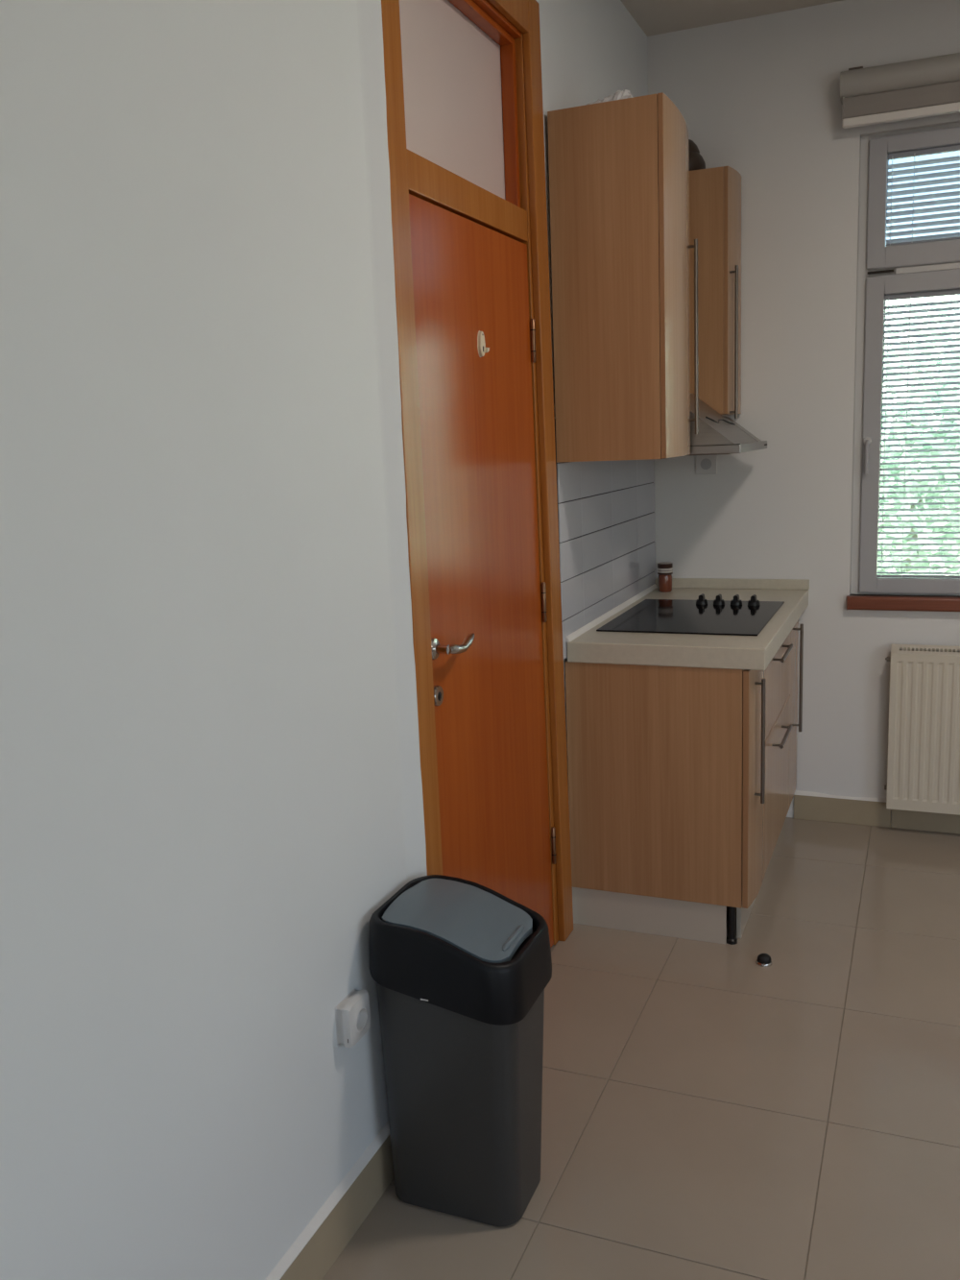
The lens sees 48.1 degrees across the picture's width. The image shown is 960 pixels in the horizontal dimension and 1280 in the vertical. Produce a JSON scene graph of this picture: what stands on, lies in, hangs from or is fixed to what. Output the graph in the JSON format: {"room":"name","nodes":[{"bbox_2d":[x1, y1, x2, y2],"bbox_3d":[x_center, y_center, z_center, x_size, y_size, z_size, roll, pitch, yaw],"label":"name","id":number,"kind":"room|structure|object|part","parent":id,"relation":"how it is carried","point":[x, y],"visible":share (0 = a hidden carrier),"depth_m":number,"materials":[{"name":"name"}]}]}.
{"room":"kitchen","nodes":[
{"label":"kitchen","id":0,"kind":"room"},
{"bbox_2d":[0,0,655,1279],"bbox_3d":[-0.584,-0.172,1.324,0.161,2.900,6.660,2,11,22],"label":"wall","id":1,"kind":"structure","parent":0,"point":[211,785],"depth_m":1.60,"materials":[{"name":"paint"}]},
{"bbox_2d":[265,1120,394,1279],"bbox_3d":[-0.897,1.403,0.525,0.012,0.125,4.151,2,11,22],"label":"baseboard","id":2,"kind":"structure","parent":1,"relation":"attached to","point":[313,1253],"depth_m":2.03,"materials":[{"name":"beige tile"}]},
{"bbox_2d":[334,988,370,1047],"bbox_3d":[-0.238,0.716,2.036,0.034,0.084,0.084,2,11,22],"label":"wall socket","id":3,"kind":"object","parent":1,"relation":"attached to","point":[352,1014],"visible":1,"depth_m":2.01,"materials":[{"name":"white plastic"}]},
{"bbox_2d":[381,0,573,948],"bbox_3d":[-0.011,-0.291,2.656,0.196,2.600,1.000,2,11,22],"label":"door","id":4,"kind":"structure","parent":1,"relation":"in","point":[464,83],"depth_m":2.59,"materials":[{"name":"brown wood"}]},
{"bbox_3d":[-0.137,-0.205,2.222,0.020,2.600,0.084,2,11,22],"label":"architrave","id":5,"kind":"part","parent":4,"relation":"part of","materials":[{"name":"brown wood"}]},
{"bbox_3d":[-0.079,-1.252,2.447,0.007,0.420,0.741,2,11,22],"label":"transom pane","id":6,"kind":"part","parent":4,"relation":"part of","materials":[{"name":"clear glass"}]},
{"bbox_3d":[-0.038,0.011,2.392,0.025,0.032,0.148,2,11,22],"label":"lever","id":7,"kind":"part","parent":4,"relation":"part of","materials":[{"name":"silver metal"}]},
{"bbox_3d":[0.004,-0.701,2.545,0.008,0.062,0.035,2,11,22],"label":"hook plate","id":8,"kind":"part","parent":4,"relation":"part of","materials":[{"name":"beige plastic"}]},
{"bbox_3d":[-0.030,-1.512,2.372,0.019,0.093,0.754,2,11,22],"label":"architrave","id":9,"kind":"part","parent":4,"relation":"part of","materials":[{"name":"brown wood"}]},
{"bbox_3d":[0.196,-0.367,3.015,0.020,2.600,0.165,2,11,22],"label":"architrave","id":10,"kind":"part","parent":4,"relation":"part of","materials":[{"name":"brown wood"}]},
{"bbox_2d":[547,92,699,462],"bbox_3d":[0.439,-0.999,3.116,0.332,0.930,0.462,2,11,22],"label":"upper cabinet","id":11,"kind":"object","parent":1,"relation":"attached to","point":[619,181],"visible":1,"depth_m":2.91,"materials":[{"name":"brown wood"}]},
{"bbox_2d":[586,89,633,104],"bbox_3d":[0.351,-1.448,2.879,0.174,0.044,0.105,2,11,22],"label":"plastic bag","id":12,"kind":"object","parent":11,"relation":"on","point":[619,94],"visible":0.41,"depth_m":2.84,"materials":[{"name":"grey plastic"}]},
{"bbox_3d":[0.565,-0.995,3.064,0.029,0.928,0.462,1,11,19],"label":"door","id":13,"kind":"part","parent":11,"relation":"part of","materials":[{"name":"brown wood"}]},
{"bbox_3d":[0.643,-0.898,3.199,0.011,0.561,0.011,6,13,37],"label":"door handle","id":14,"kind":"part","parent":11,"relation":"part of","materials":[{"name":"silver metal"}]},
{"bbox_2d":[688,166,742,418],"bbox_3d":[0.769,-1.220,3.876,0.345,0.844,0.203,2,11,22],"label":"upper cabinet","id":15,"kind":"object","parent":1,"relation":"attached to","point":[715,194],"visible":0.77,"depth_m":3.75,"materials":[{"name":"brown wood"}]},
{"bbox_2d":[688,139,705,170],"bbox_3d":[0.710,-1.716,3.805,0.174,0.160,0.174,2,11,22],"label":"lidded pot","id":16,"kind":"object","parent":15,"relation":"on","point":[696,161],"visible":0.12,"depth_m":3.75,"materials":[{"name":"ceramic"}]},
{"bbox_3d":[0.709,-1.741,3.800,0.134,0.058,0.134,2,11,22],"label":"pot lid","id":17,"kind":"part","parent":16,"relation":"part of","materials":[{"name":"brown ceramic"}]},
{"bbox_3d":[0.711,-1.675,3.812,0.174,0.076,0.174,2,11,22],"label":"pot","id":18,"kind":"part","parent":16,"relation":"part of","materials":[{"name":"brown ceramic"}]},
{"bbox_3d":[0.902,-1.224,3.820,0.022,0.827,0.203,3,12,26],"label":"door","id":19,"kind":"part","parent":15,"relation":"part of","materials":[{"name":"brown wood"}]},
{"bbox_3d":[0.899,-1.041,3.769,0.011,0.520,0.011,-1,11,8],"label":"door handle","id":20,"kind":"part","parent":15,"relation":"part of","materials":[{"name":"silver metal"}]},
{"bbox_2d":[684,393,767,456],"bbox_3d":[0.714,-0.741,3.664,0.440,0.210,0.612,2,11,22],"label":"hood","id":21,"kind":"object","parent":1,"relation":"attached to","point":[718,434],"visible":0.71,"depth_m":3.39,"materials":[{"name":"metal"}]},
{"bbox_2d":[322,817,959,1279],"bbox_3d":[1.196,1.372,0.892,3.840,0.120,6.660,2,11,22],"label":"floor","id":22,"kind":"structure","parent":0,"point":[710,1112],"depth_m":2.45,"materials":[{"name":"brown tile"}]},
{"bbox_2d":[368,874,552,1226],"bbox_3d":[-0.029,0.814,2.160,0.318,0.611,0.272,2,11,22],"label":"waste bin","id":23,"kind":"object","parent":22,"relation":"on","point":[461,969],"visible":1,"depth_m":2.06,"materials":[{"name":"grey plastic"}]},
{"bbox_3d":[-0.042,0.550,2.113,0.260,0.075,0.217,2,11,22],"label":"swing lid","id":24,"kind":"part","parent":23,"relation":"part of","materials":[{"name":"grey plastic"}]},
{"bbox_2d":[572,887,726,943],"bbox_3d":[0.510,0.833,3.272,0.474,0.124,0.014,2,11,22],"label":"kickboard","id":25,"kind":"object","parent":22,"relation":"on","point":[631,912],"visible":0.84,"depth_m":3.26,"materials":[{"name":"beige"}]},
{"bbox_2d":[565,660,765,944],"bbox_3d":[0.576,0.467,3.268,0.576,0.838,0.210,2,11,22],"label":"base cabinet","id":26,"kind":"object","parent":22,"relation":"on","point":[666,764],"visible":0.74,"depth_m":3.16,"materials":[{"name":"brown wood"}]},
{"bbox_3d":[0.747,0.838,3.188,0.032,0.125,0.032,2,11,22],"label":"leg","id":27,"kind":"part","parent":26,"relation":"part of","materials":[{"name":"black plastic"}]},
{"bbox_3d":[0.806,0.415,3.160,0.022,0.707,0.209,3,12,26],"label":"door","id":28,"kind":"part","parent":26,"relation":"part of","materials":[{"name":"brown wood"}]},
{"bbox_3d":[0.812,0.293,3.085,0.011,0.368,0.011,6,13,37],"label":"door handle","id":29,"kind":"part","parent":26,"relation":"part of","materials":[{"name":"silver metal"}]},
{"bbox_2d":[736,896,756,938],"bbox_3d":[0.977,0.734,3.699,0.014,0.124,1.075,2,11,22],"label":"kickboard","id":30,"kind":"object","parent":22,"relation":"on","point":[742,914],"visible":0.25,"depth_m":3.23,"materials":[{"name":"beige"}]},
{"bbox_2d":[755,953,772,966],"bbox_3d":[0.809,0.909,3.063,0.046,0.026,0.047,2,11,22],"label":"door stop","id":31,"kind":"object","parent":22,"relation":"on","point":[763,959],"visible":1,"depth_m":3.05,"materials":[{"name":"black rubber"}]},
{"bbox_2d":[762,632,794,880],"bbox_3d":[0.750,0.387,3.659,0.579,0.838,0.658,2,11,22],"label":"base cabinet","id":32,"kind":"object","parent":22,"relation":"on","point":[777,675],"visible":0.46,"depth_m":3.52,"materials":[{"name":"brown wood"}]},
{"bbox_2d":[565,578,809,670],"bbox_3d":[0.743,-0.080,3.603,0.579,0.100,1.154,2,11,22],"label":"countertop","id":33,"kind":"structure","parent":32,"relation":"on","point":[586,644],"depth_m":3.19,"materials":[{"name":"white"}]},
{"bbox_2d":[657,561,673,592],"bbox_3d":[0.707,-0.240,4.102,0.057,0.110,0.057,2,11,22],"label":"spice jar","id":34,"kind":"object","parent":33,"relation":"on","point":[664,568],"visible":1,"depth_m":4.08,"materials":[{"name":"brown glass"}]},
{"bbox_3d":[0.705,-0.283,4.093,0.057,0.017,0.057,2,11,22],"label":"lid","id":35,"kind":"part","parent":34,"relation":"part of","materials":[{"name":"brown"}]},
{"bbox_2d":[596,593,784,636],"bbox_3d":[0.707,-0.097,3.529,0.490,0.039,0.638,2,11,22],"label":"cooktop","id":36,"kind":"object","parent":33,"relation":"in","point":[735,616],"visible":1,"depth_m":3.49,"materials":[{"name":"black glass"}]},
{"bbox_3d":[0.773,-0.134,3.748,0.041,0.016,0.041,2,11,22],"label":"knob","id":37,"kind":"part","parent":36,"relation":"part of","materials":[{"name":"black plastic"}]},
{"bbox_3d":[0.828,-0.132,3.725,0.041,0.016,0.041,2,11,22],"label":"knob","id":38,"kind":"part","parent":36,"relation":"part of","materials":[{"name":"black plastic"}]},
{"bbox_3d":[0.882,-0.130,3.703,0.041,0.016,0.041,2,11,22],"label":"knob","id":39,"kind":"part","parent":36,"relation":"part of","materials":[{"name":"black plastic"}]},
{"bbox_3d":[0.937,-0.128,3.680,0.041,0.016,0.041,2,11,22],"label":"knob","id":40,"kind":"part","parent":36,"relation":"part of","materials":[{"name":"black plastic"}]},
{"bbox_3d":[0.980,0.470,3.580,0.019,0.431,0.656,2,11,22],"label":"drawer","id":41,"kind":"part","parent":32,"relation":"part of","materials":[{"name":"brown wood"}]},
{"bbox_3d":[0.966,0.121,3.515,0.019,0.272,0.656,2,11,22],"label":"drawer","id":42,"kind":"part","parent":32,"relation":"part of","materials":[{"name":"brown wood"}]},
{"bbox_3d":[1.002,0.315,3.520,0.012,0.012,0.255,2,11,22],"label":"drawer handle","id":43,"kind":"part","parent":32,"relation":"part of","materials":[{"name":"silver metal"}]},
{"bbox_3d":[0.991,0.042,3.469,0.012,0.012,0.255,2,11,22],"label":"drawer handle","id":44,"kind":"part","parent":32,"relation":"part of","materials":[{"name":"silver metal"}]},
{"bbox_2d":[788,620,803,809],"bbox_3d":[0.927,0.301,4.080,0.579,0.838,0.267,2,11,22],"label":"base cabinet","id":45,"kind":"object","parent":22,"relation":"on","point":[794,634],"visible":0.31,"depth_m":3.93,"materials":[{"name":"brown wood"}]},
{"bbox_3d":[1.151,0.249,3.975,0.019,0.707,0.263,2,11,22],"label":"door","id":46,"kind":"part","parent":45,"relation":"part of","materials":[{"name":"brown wood"}]},
{"bbox_3d":[1.163,0.139,3.894,0.011,0.400,0.011,6,13,37],"label":"door handle","id":47,"kind":"part","parent":45,"relation":"part of","materials":[{"name":"silver metal"}]},
{"bbox_2d":[620,0,843,36],"bbox_3d":[1.073,-1.595,0.339,3.880,0.120,6.700,2,11,22],"label":"ceiling","id":48,"kind":"structure","parent":0,"point":[655,17],"depth_m":3.66,"materials":[{"name":"beige paint"}]},
{"bbox_2d":[647,0,959,824],"bbox_3d":[2.367,-0.710,3.552,3.880,2.900,0.220,2,11,22],"label":"wall","id":49,"kind":"structure","parent":0,"point":[758,97],"depth_m":3.87,"materials":[{"name":"paint"}]},
{"bbox_2d":[696,454,717,474],"bbox_3d":[0.856,-0.666,4.068,0.080,0.077,0.010,2,11,22],"label":"wall socket","id":50,"kind":"object","parent":49,"relation":"attached to","point":[705,464],"visible":0.79,"depth_m":4.06,"materials":[{"name":"grey plastic"}]},
{"bbox_2d":[794,790,959,833],"bbox_3d":[2.631,0.689,3.598,3.055,0.112,0.012,2,11,22],"label":"baseboard","id":51,"kind":"structure","parent":49,"relation":"attached to","point":[808,805],"depth_m":4.08,"materials":[{"name":"beige tile"}]},
{"bbox_2d":[840,52,959,128],"bbox_3d":[1.799,-1.801,3.392,1.258,0.187,0.099,2,11,22],"label":"roller blind","id":52,"kind":"object","parent":49,"relation":"attached to","point":[928,86],"visible":1,"depth_m":3.53,"materials":[{"name":"grey fabric"}]},
{"bbox_2d":[846,122,959,611],"bbox_3d":[1.860,-0.908,3.635,1.133,1.645,0.131,2,11,22],"label":"window","id":53,"kind":"structure","parent":49,"relation":"in","point":[882,270],"depth_m":3.78,"materials":[{"name":"grey plastic"}]},
{"bbox_3d":[1.383,-0.656,3.844,0.014,0.118,0.020,2,11,22],"label":"handle lever","id":54,"kind":"part","parent":53,"relation":"part of","materials":[{"name":"grey plastic"}]},
{"bbox_3d":[1.386,-0.711,3.845,0.028,0.028,0.014,2,11,22],"label":"handle","id":55,"kind":"part","parent":53,"relation":"part of","materials":[{"name":"grey"}]},
{"bbox_3d":[1.881,-0.122,3.753,1.133,0.056,0.069,2,11,22],"label":"sill","id":56,"kind":"part","parent":53,"relation":"part of","materials":[{"name":"brown wood"}]},
{"bbox_3d":[1.860,-0.709,3.682,1.036,1.117,0.050,2,11,22],"label":"sash","id":57,"kind":"part","parent":53,"relation":"part of","materials":[{"name":"grey plastic"}]},
{"bbox_3d":[1.827,-1.490,3.537,1.036,0.431,0.050,2,11,22],"label":"sash","id":58,"kind":"part","parent":53,"relation":"part of","materials":[{"name":"grey plastic"}]},
{"bbox_2d":[876,289,959,578],"bbox_3d":[1.860,-0.705,3.684,0.916,0.994,0.019,2,11,22],"label":"blind","id":59,"kind":"object","parent":53,"relation":"attached to","point":[950,292],"visible":1,"depth_m":3.80,"materials":[{"name":"grey plastic"}]},
{"bbox_3d":[1.448,-0.714,3.845,0.002,0.981,0.002,2,11,22],"label":"ladder cord","id":60,"kind":"part","parent":59,"relation":"part of","materials":[{"name":"white fabric"}]},
{"bbox_3d":[1.513,-0.712,3.819,0.002,0.981,0.002,2,11,22],"label":"ladder cord","id":61,"kind":"part","parent":59,"relation":"part of","materials":[{"name":"white fabric"}]},
{"bbox_3d":[1.881,-0.221,3.775,0.915,0.008,0.015,2,11,22],"label":"rail","id":62,"kind":"part","parent":59,"relation":"part of","materials":[{"name":"grey metal"}]},
{"bbox_3d":[1.840,-1.184,3.595,0.916,0.018,0.019,2,11,22],"label":"head rail","id":63,"kind":"part","parent":59,"relation":"part of","materials":[{"name":"grey metal"}]},
{"bbox_2d":[886,144,959,245],"bbox_3d":[1.827,-1.500,3.536,0.916,0.302,0.019,2,11,22],"label":"blind","id":64,"kind":"object","parent":53,"relation":"attached to","point":[953,148],"visible":1,"depth_m":3.67,"materials":[{"name":"grey"}]},
{"bbox_3d":[1.415,-1.510,3.697,0.002,0.289,0.002,2,11,22],"label":"ladder cord","id":65,"kind":"part","parent":64,"relation":"part of","materials":[{"name":"white fabric"}]},
{"bbox_3d":[1.480,-1.507,3.670,0.002,0.289,0.002,2,11,22],"label":"ladder cord","id":66,"kind":"part","parent":64,"relation":"part of","materials":[{"name":"white fabric"}]},
{"bbox_3d":[1.833,-1.356,3.563,0.915,0.008,0.015,2,11,22],"label":"rail","id":67,"kind":"part","parent":64,"relation":"part of","materials":[{"name":"grey metal"}]},
{"bbox_3d":[1.821,-1.640,3.510,0.916,0.018,0.019,2,11,22],"label":"head rail","id":68,"kind":"part","parent":64,"relation":"part of","materials":[{"name":"grey metal"}]},
{"bbox_2d":[884,644,959,815],"bbox_3d":[1.911,0.329,3.776,0.926,0.602,0.105,2,11,22],"label":"radiator","id":69,"kind":"object","parent":49,"relation":"attached to","point":[924,754],"visible":1,"depth_m":3.85,"materials":[{"name":"beige metal"}]},
{"bbox_2d":[891,644,959,657],"bbox_3d":[1.903,0.049,3.707,0.906,0.026,0.077,2,11,22],"label":"grille","id":70,"kind":"object","parent":69,"relation":"attached to","point":[898,650],"depth_m":3.83,"materials":[{"name":"beige metal"}]},
{"bbox_3d":[1.928,0.332,3.789,0.904,0.590,0.014,2,11,22],"label":"panel","id":71,"kind":"part","parent":69,"relation":"part of","materials":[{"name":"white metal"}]},
{"label":"outside","id":72,"kind":"structure","parent":0,"visible":0},
{"bbox_2d":[883,512,959,575],"bbox_3d":[6.648,-1.022,16.004,26.000,0.100,25.560,2,11,22],"label":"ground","id":73,"kind":"structure","parent":72,"point":[893,569],"depth_m":15.83,"materials":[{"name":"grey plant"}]},
{"bbox_2d":[877,294,959,575],"bbox_3d":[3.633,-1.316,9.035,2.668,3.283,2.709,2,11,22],"label":"window pane","id":74,"kind":"object","parent":73,"relation":"on","point":[941,298],"visible":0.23,"depth_m":8.23,"materials":[{"name":"clear glass"}]}
]}

